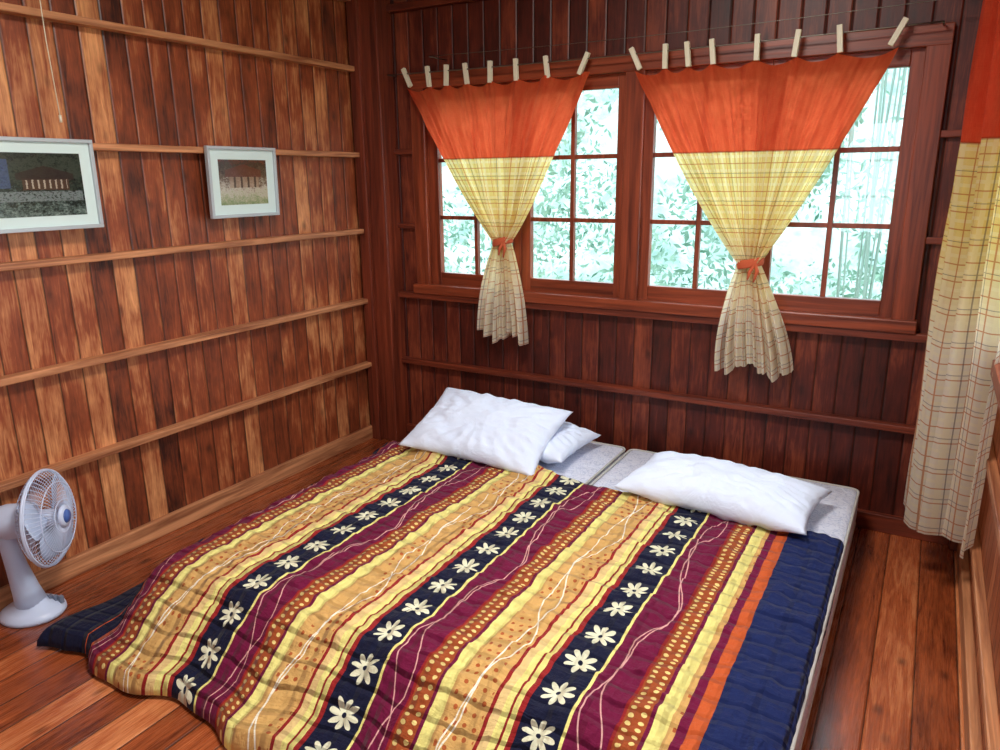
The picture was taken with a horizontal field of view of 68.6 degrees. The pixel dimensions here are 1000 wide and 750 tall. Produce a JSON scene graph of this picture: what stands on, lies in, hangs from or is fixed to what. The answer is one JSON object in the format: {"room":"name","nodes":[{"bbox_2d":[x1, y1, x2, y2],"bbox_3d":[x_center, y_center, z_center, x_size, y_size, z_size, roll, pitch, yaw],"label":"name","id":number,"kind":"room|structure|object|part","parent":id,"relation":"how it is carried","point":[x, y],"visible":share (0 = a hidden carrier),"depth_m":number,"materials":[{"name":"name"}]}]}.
{"room":"traditional dwelling","nodes":[
{"label":"traditional dwelling","id":0,"kind":"room"},
{"bbox_2d":[0,0,370,587],"bbox_3d":[-2.110,-0.468,2.308,0.080,2.950,5.350,8,17,29],"label":"wall","id":1,"kind":"structure","parent":0,"point":[111,87],"depth_m":3.33,"materials":[{"name":"brown wood"}]},
{"bbox_2d":[0,136,103,233],"bbox_3d":[-1.714,-0.705,2.721,0.022,0.335,0.455,9,18,29],"label":"picture frame","id":2,"kind":"object","parent":1,"relation":"attached to","point":[47,184],"visible":1,"depth_m":2.75,"materials":[{"name":"silver metal"}]},
{"bbox_2d":[0,152,86,217],"bbox_3d":[-1.718,-0.706,2.723,0.010,0.229,0.343,9,18,29],"label":"print","id":3,"kind":"object","parent":2,"relation":"attached to","point":[32,184],"depth_m":2.74},
{"bbox_2d":[0,2,354,71],"bbox_3d":[-2.089,-1.144,2.037,0.055,0.028,5.030,8,17,29],"label":"trim","id":4,"kind":"structure","parent":1,"relation":"attached to","point":[5,8],"depth_m":3.08,"materials":[{"name":"brown wood"}]},
{"bbox_2d":[0,228,363,271],"bbox_3d":[-2.080,-0.280,2.270,0.055,0.028,5.030,8,17,29],"label":"trim","id":5,"kind":"structure","parent":1,"relation":"attached to","point":[67,260],"depth_m":3.21,"materials":[{"name":"brown wood"}]},
{"bbox_2d":[0,298,367,386],"bbox_3d":[-2.075,0.123,2.378,0.055,0.028,5.030,8,17,29],"label":"trim","id":6,"kind":"structure","parent":1,"relation":"attached to","point":[5,380],"depth_m":3.28,"materials":[{"name":"brown wood"}]},
{"bbox_2d":[0,361,371,492],"bbox_3d":[-2.071,0.505,2.481,0.055,0.028,5.030,8,17,29],"label":"trim","id":7,"kind":"structure","parent":1,"relation":"attached to","point":[18,480],"depth_m":3.38,"materials":[{"name":"brown wood"}]},
{"bbox_2d":[0,424,372,611],"bbox_3d":[-2.077,0.936,2.603,0.030,0.085,5.030,8,17,29],"label":"baseboard","id":8,"kind":"structure","parent":1,"relation":"attached to","point":[73,566],"depth_m":3.50,"materials":[{"name":"brown wood"}]},
{"bbox_2d":[92,143,359,157],"bbox_3d":[-2.084,-0.698,2.157,0.055,0.028,5.030,8,17,29],"label":"trim","id":9,"kind":"structure","parent":1,"relation":"attached to","point":[96,146],"depth_m":3.23,"materials":[{"name":"brown wood"}]},
{"bbox_2d":[204,145,279,218],"bbox_3d":[-1.229,-0.926,3.523,0.022,0.325,0.410,10,18,29],"label":"picture frame","id":10,"kind":"object","parent":1,"relation":"attached to","point":[241,181],"visible":1,"depth_m":3.51,"materials":[{"name":"silver metal"}]},
{"bbox_2d":[217,159,267,204],"bbox_3d":[-1.233,-0.926,3.525,0.010,0.207,0.286,10,18,29],"label":"print","id":11,"kind":"object","parent":10,"relation":"attached to","point":[239,181],"depth_m":3.51},
{"bbox_2d":[346,0,381,439],"bbox_3d":[-0.800,-1.019,4.303,0.070,2.950,0.025,8,17,29],"label":"trim","id":12,"kind":"structure","parent":1,"relation":"attached to","point":[352,7],"depth_m":4.30,"materials":[{"name":"red wood"}]},
{"bbox_2d":[0,438,964,749],"bbox_3d":[-0.646,1.195,1.898,3.455,0.080,5.370,8,17,29],"label":"floor","id":13,"kind":"structure","parent":0,"point":[890,678],"depth_m":2.48,"materials":[{"name":"brown wood"}]},
{"bbox_2d":[0,468,76,627],"bbox_3d":[-1.730,0.632,2.775,0.322,0.575,0.326,8,17,29],"label":"fan","id":14,"kind":"object","parent":13,"relation":"on","point":[31,606],"visible":1,"depth_m":2.74,"materials":[{"name":"white plastic"}]},
{"bbox_3d":[0.229,0.784,3.075,2.115,0.084,1.840,8,17,29],"label":"bed base","id":15,"kind":"object","parent":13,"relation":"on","visible":0},
{"bbox_2d":[538,441,625,484],"bbox_3d":[-0.256,0.600,3.304,1.051,0.160,1.864,8,17,29],"label":"mattress","id":16,"kind":"object","parent":15,"relation":"on","point":[592,459],"visible":0.1,"depth_m":3.60,"materials":[{"name":"fabric"}]},
{"bbox_2d":[540,421,600,463],"bbox_3d":[0.124,0.309,3.751,0.660,0.150,0.440,9,18,31],"label":"pillow","id":17,"kind":"object","parent":16,"relation":"on","point":[569,437],"visible":0.26,"depth_m":3.57,"materials":[{"name":"fabric"}]},
{"bbox_2d":[589,449,859,749],"bbox_3d":[0.676,0.731,2.780,1.081,0.160,1.864,8,17,29],"label":"mattress","id":18,"kind":"object","parent":15,"relation":"on","point":[835,515],"visible":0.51,"depth_m":3.00,"materials":[{"name":"fabric"}]},
{"bbox_2d":[36,441,843,749],"bbox_3d":[-0.165,0.756,2.674,2.439,0.329,1.750,8,17,29],"label":"quilt","id":19,"kind":"object","parent":18,"relation":"on","point":[403,597],"visible":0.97,"depth_m":2.35,"materials":[{"name":"fabric"}]},
{"bbox_2d":[398,387,572,475],"bbox_3d":[-0.069,0.260,3.662,0.748,0.256,0.467,7,17,26],"label":"pillow","id":20,"kind":"object","parent":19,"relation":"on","point":[513,435],"visible":1,"depth_m":3.57,"materials":[{"name":"fabric"}]},
{"bbox_2d":[613,451,831,534],"bbox_3d":[0.929,0.472,3.084,0.790,0.181,0.430,10,18,34],"label":"pillow","id":21,"kind":"object","parent":18,"relation":"on","point":[727,490],"visible":1,"depth_m":2.97,"materials":[{"name":"fabric"}]},
{"bbox_2d":[390,0,982,516],"bbox_3d":[0.654,-0.871,3.695,3.255,2.950,0.080,8,17,29],"label":"wall","id":22,"kind":"structure","parent":0,"point":[868,378],"depth_m":3.63,"materials":[{"name":"brown wood"}]},
{"bbox_2d":[358,0,408,440],"bbox_3d":[-0.719,-1.032,4.347,0.205,2.950,0.135,8,17,29],"label":"corner post","id":23,"kind":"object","parent":22,"relation":"attached to","point":[374,19],"depth_m":4.29,"materials":[{"name":"red wood"}]},
{"bbox_2d":[394,149,411,154],"bbox_3d":[-0.553,-1.289,4.239,0.135,0.028,0.030,8,17,29],"label":"trim","id":24,"kind":"structure","parent":22,"relation":"attached to","point":[399,151],"depth_m":4.23,"materials":[{"name":"red wood"}]},
{"bbox_2d":[397,223,414,228],"bbox_3d":[-0.549,-0.884,4.348,0.135,0.028,0.030,8,17,29],"label":"trim","id":25,"kind":"structure","parent":22,"relation":"attached to","point":[400,225],"depth_m":4.34,"materials":[{"name":"red wood"}]},
{"bbox_2d":[387,0,477,13],"bbox_3d":[0.701,-1.845,3.329,3.055,0.040,0.035,8,17,29],"label":"trim","id":26,"kind":"structure","parent":22,"relation":"attached to","point":[416,4],"depth_m":3.95,"materials":[{"name":"red wood"}]},
{"bbox_2d":[402,356,915,434],"bbox_3d":[0.718,0.087,3.842,3.055,0.032,0.050,8,17,29],"label":"trim","id":27,"kind":"structure","parent":22,"relation":"attached to","point":[694,399],"depth_m":3.71,"materials":[{"name":"red wood"}]},
{"bbox_2d":[399,291,927,342],"bbox_3d":[0.714,-0.311,3.735,3.055,0.035,0.050,8,17,29],"label":"trim","id":28,"kind":"structure","parent":22,"relation":"attached to","point":[918,337],"depth_m":3.63,"materials":[{"name":"red wood"}]},
{"bbox_2d":[413,283,916,333],"bbox_3d":[0.655,-0.373,3.795,2.630,0.055,0.140,8,17,29],"label":"sill","id":29,"kind":"structure","parent":22,"relation":"attached to","point":[820,319],"depth_m":3.61,"materials":[{"name":"brown wood"}]},
{"bbox_2d":[387,0,944,76],"bbox_3d":[0.670,-1.518,3.362,2.967,0.093,0.162,8,17,29],"label":"wire","id":30,"kind":"object","parent":22,"relation":"attached to","point":[943,21],"visible":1,"depth_m":3.21,"materials":[{"name":"metal"}]},
{"bbox_2d":[401,52,590,345],"bbox_3d":[-0.047,-0.899,3.936,1.116,1.477,0.136,8,17,29],"label":"curtain","id":31,"kind":"object","parent":30,"relation":"hanging from","point":[498,143],"visible":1,"depth_m":3.85,"materials":[{"name":"fabric"}]},
{"bbox_2d":[629,17,908,381],"bbox_3d":[1.093,-0.725,3.294,1.134,1.500,0.122,8,17,29],"label":"curtain","id":32,"kind":"object","parent":30,"relation":"hanging from","point":[751,142],"visible":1,"depth_m":3.23,"materials":[{"name":"fabric"}]},
{"bbox_2d":[407,423,948,544],"bbox_3d":[0.702,0.533,3.987,2.995,0.085,0.030,8,17,29],"label":"baseboard","id":33,"kind":"structure","parent":22,"relation":"attached to","point":[865,519],"depth_m":3.37,"materials":[{"name":"red wood"}]},
{"bbox_2d":[410,40,953,320],"bbox_3d":[0.656,-0.929,3.658,2.610,1.160,0.113,8,17,29],"label":"frame sides","id":34,"kind":"object","parent":22,"relation":"attached to","point":[937,60],"visible":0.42,"depth_m":3.04,"materials":[{"name":"brown wood"}]},
{"bbox_2d":[409,22,955,317],"bbox_3d":[0.655,-0.948,3.652,2.610,1.200,0.115,8,17,29],"label":"window","id":35,"kind":"structure","parent":22,"relation":"in","point":[919,36],"depth_m":3.54,"materials":[{"name":"brown wood"}]},
{"bbox_3d":[0.672,-0.927,3.650,0.096,1.160,0.110,8,17,29],"label":"mullion","id":36,"kind":"part","parent":35,"relation":"part of","materials":[{"name":"brown wood"}]},
{"bbox_3d":[0.661,-0.927,3.651,2.315,0.950,0.028,8,17,29],"label":"muntins","id":37,"kind":"part","parent":35,"relation":"part of","materials":[{"name":"brown wood"}]},
{"bbox_2d":[436,49,911,316],"bbox_3d":[0.661,-0.925,3.652,2.315,1.105,0.036,8,17,29],"label":"rails","id":38,"kind":"object","parent":35,"relation":"attached to","point":[902,58],"depth_m":3.57,"materials":[{"name":"brown wood"}]},
{"bbox_3d":[0.661,-0.925,3.652,2.465,1.095,0.040,8,17,29],"label":"sash","id":39,"kind":"part","parent":35,"relation":"part of","materials":[{"name":"brown wood"}]},
{"bbox_2d":[926,237,942,244],"bbox_3d":[1.902,-0.540,2.970,0.310,0.028,0.030,8,17,29],"label":"trim","id":40,"kind":"structure","parent":22,"relation":"attached to","point":[929,240],"depth_m":3.02,"materials":[{"name":"red wood"}]},
{"bbox_2d":[940,130,961,137],"bbox_3d":[1.898,-0.945,2.861,0.310,0.028,0.030,8,17,29],"label":"trim","id":41,"kind":"structure","parent":22,"relation":"attached to","point":[944,133],"depth_m":2.91,"materials":[{"name":"red wood"}]},
{"bbox_2d":[949,540,957,550],"bbox_3d":[1.999,-0.660,2.855,0.060,2.950,0.070,8,17,29],"label":"trim","id":42,"kind":"structure","parent":22,"relation":"attached to","point":[952,545],"depth_m":3.21,"materials":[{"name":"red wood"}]},
{"bbox_2d":[968,407,999,749],"bbox_3d":[0.776,-0.063,0.685,0.080,2.950,5.350,8,17,29],"label":"wall","id":43,"kind":"structure","parent":0,"point":[990,555],"depth_m":2.34,"materials":[{"name":"brown wood"}]},
{"bbox_2d":[903,0,999,558],"bbox_3d":[1.106,-0.177,1.594,0.260,2.226,3.050,8,17,29],"label":"curtain","id":44,"kind":"object","parent":43,"relation":"hanging from","point":[957,410],"visible":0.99,"depth_m":2.59,"materials":[{"name":"fabric"}]},
{"bbox_2d":[957,543,982,749],"bbox_3d":[0.731,1.319,1.063,0.030,0.085,5.100,8,17,29],"label":"baseboard","id":45,"kind":"structure","parent":43,"relation":"attached to","point":[971,705],"depth_m":2.38,"materials":[{"name":"brown wood"}]},
{"bbox_2d":[970,522,999,749],"bbox_3d":[0.728,1.090,1.001,0.030,0.028,5.100,8,17,29],"label":"trim","id":46,"kind":"structure","parent":43,"relation":"attached to","point":[987,676],"depth_m":2.06,"materials":[{"name":"brown wood"}]},
{"bbox_2d":[986,439,999,554],"bbox_3d":[0.725,0.761,0.913,0.030,0.028,5.100,8,17,29],"label":"trim","id":47,"kind":"structure","parent":43,"relation":"attached to","point":[992,470],"depth_m":2.34,"materials":[{"name":"brown wood"}]},
{"bbox_2d":[990,360,999,410],"bbox_3d":[1.181,0.237,1.543,0.140,0.055,2.670,8,17,29],"label":"sill","id":48,"kind":"structure","parent":43,"relation":"attached to","point":[995,369],"depth_m":2.33,"materials":[{"name":"brown wood"}]},
{"bbox_3d":[-0.678,-1.731,1.111,3.455,0.080,5.370,8,17,29],"label":"ceiling","id":49,"kind":"structure","parent":0,"visible":0},
{"bbox_2d":[39,0,61,121],"bbox_3d":[-1.638,-1.484,2.572,0.027,1.135,0.014,8,17,29],"label":"pull cord","id":50,"kind":"object","parent":49,"relation":"hanging from","point":[59,115],"visible":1,"depth_m":2.66,"materials":[{"name":"fabric"}]},
{"label":"outside","id":51,"kind":"structure","parent":0,"visible":0},
{"bbox_3d":[0.047,4.345,1.169,60.000,0.200,60.000,8,17,29],"label":"ground","id":52,"kind":"structure","parent":51,"visible":0},
{"bbox_2d":[441,68,907,298],"bbox_3d":[4.811,-4.360,15.688,40.000,9.402,12.000,8,17,29],"label":"hillside","id":53,"kind":"structure","parent":52,"relation":"on","point":[804,246],"depth_m":13.78,"materials":[{"name":"white"}]},
{"bbox_2d":[443,68,907,299],"bbox_3d":[1.536,-1.548,8.002,12.616,5.706,3.515,8,17,29],"label":"foliage","id":54,"kind":"object","parent":52,"relation":"on","point":[566,189],"visible":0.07,"depth_m":7.77,"materials":[{"name":"green plant"}]},
{"bbox_2d":[836,67,909,298],"bbox_3d":[2.857,-0.833,4.521,1.674,8.001,0.796,8,17,29],"label":"bamboo","id":55,"kind":"object","parent":52,"relation":"on","point":[878,155],"visible":0.12,"depth_m":4.83,"materials":[{"name":"plant"}]}
]}

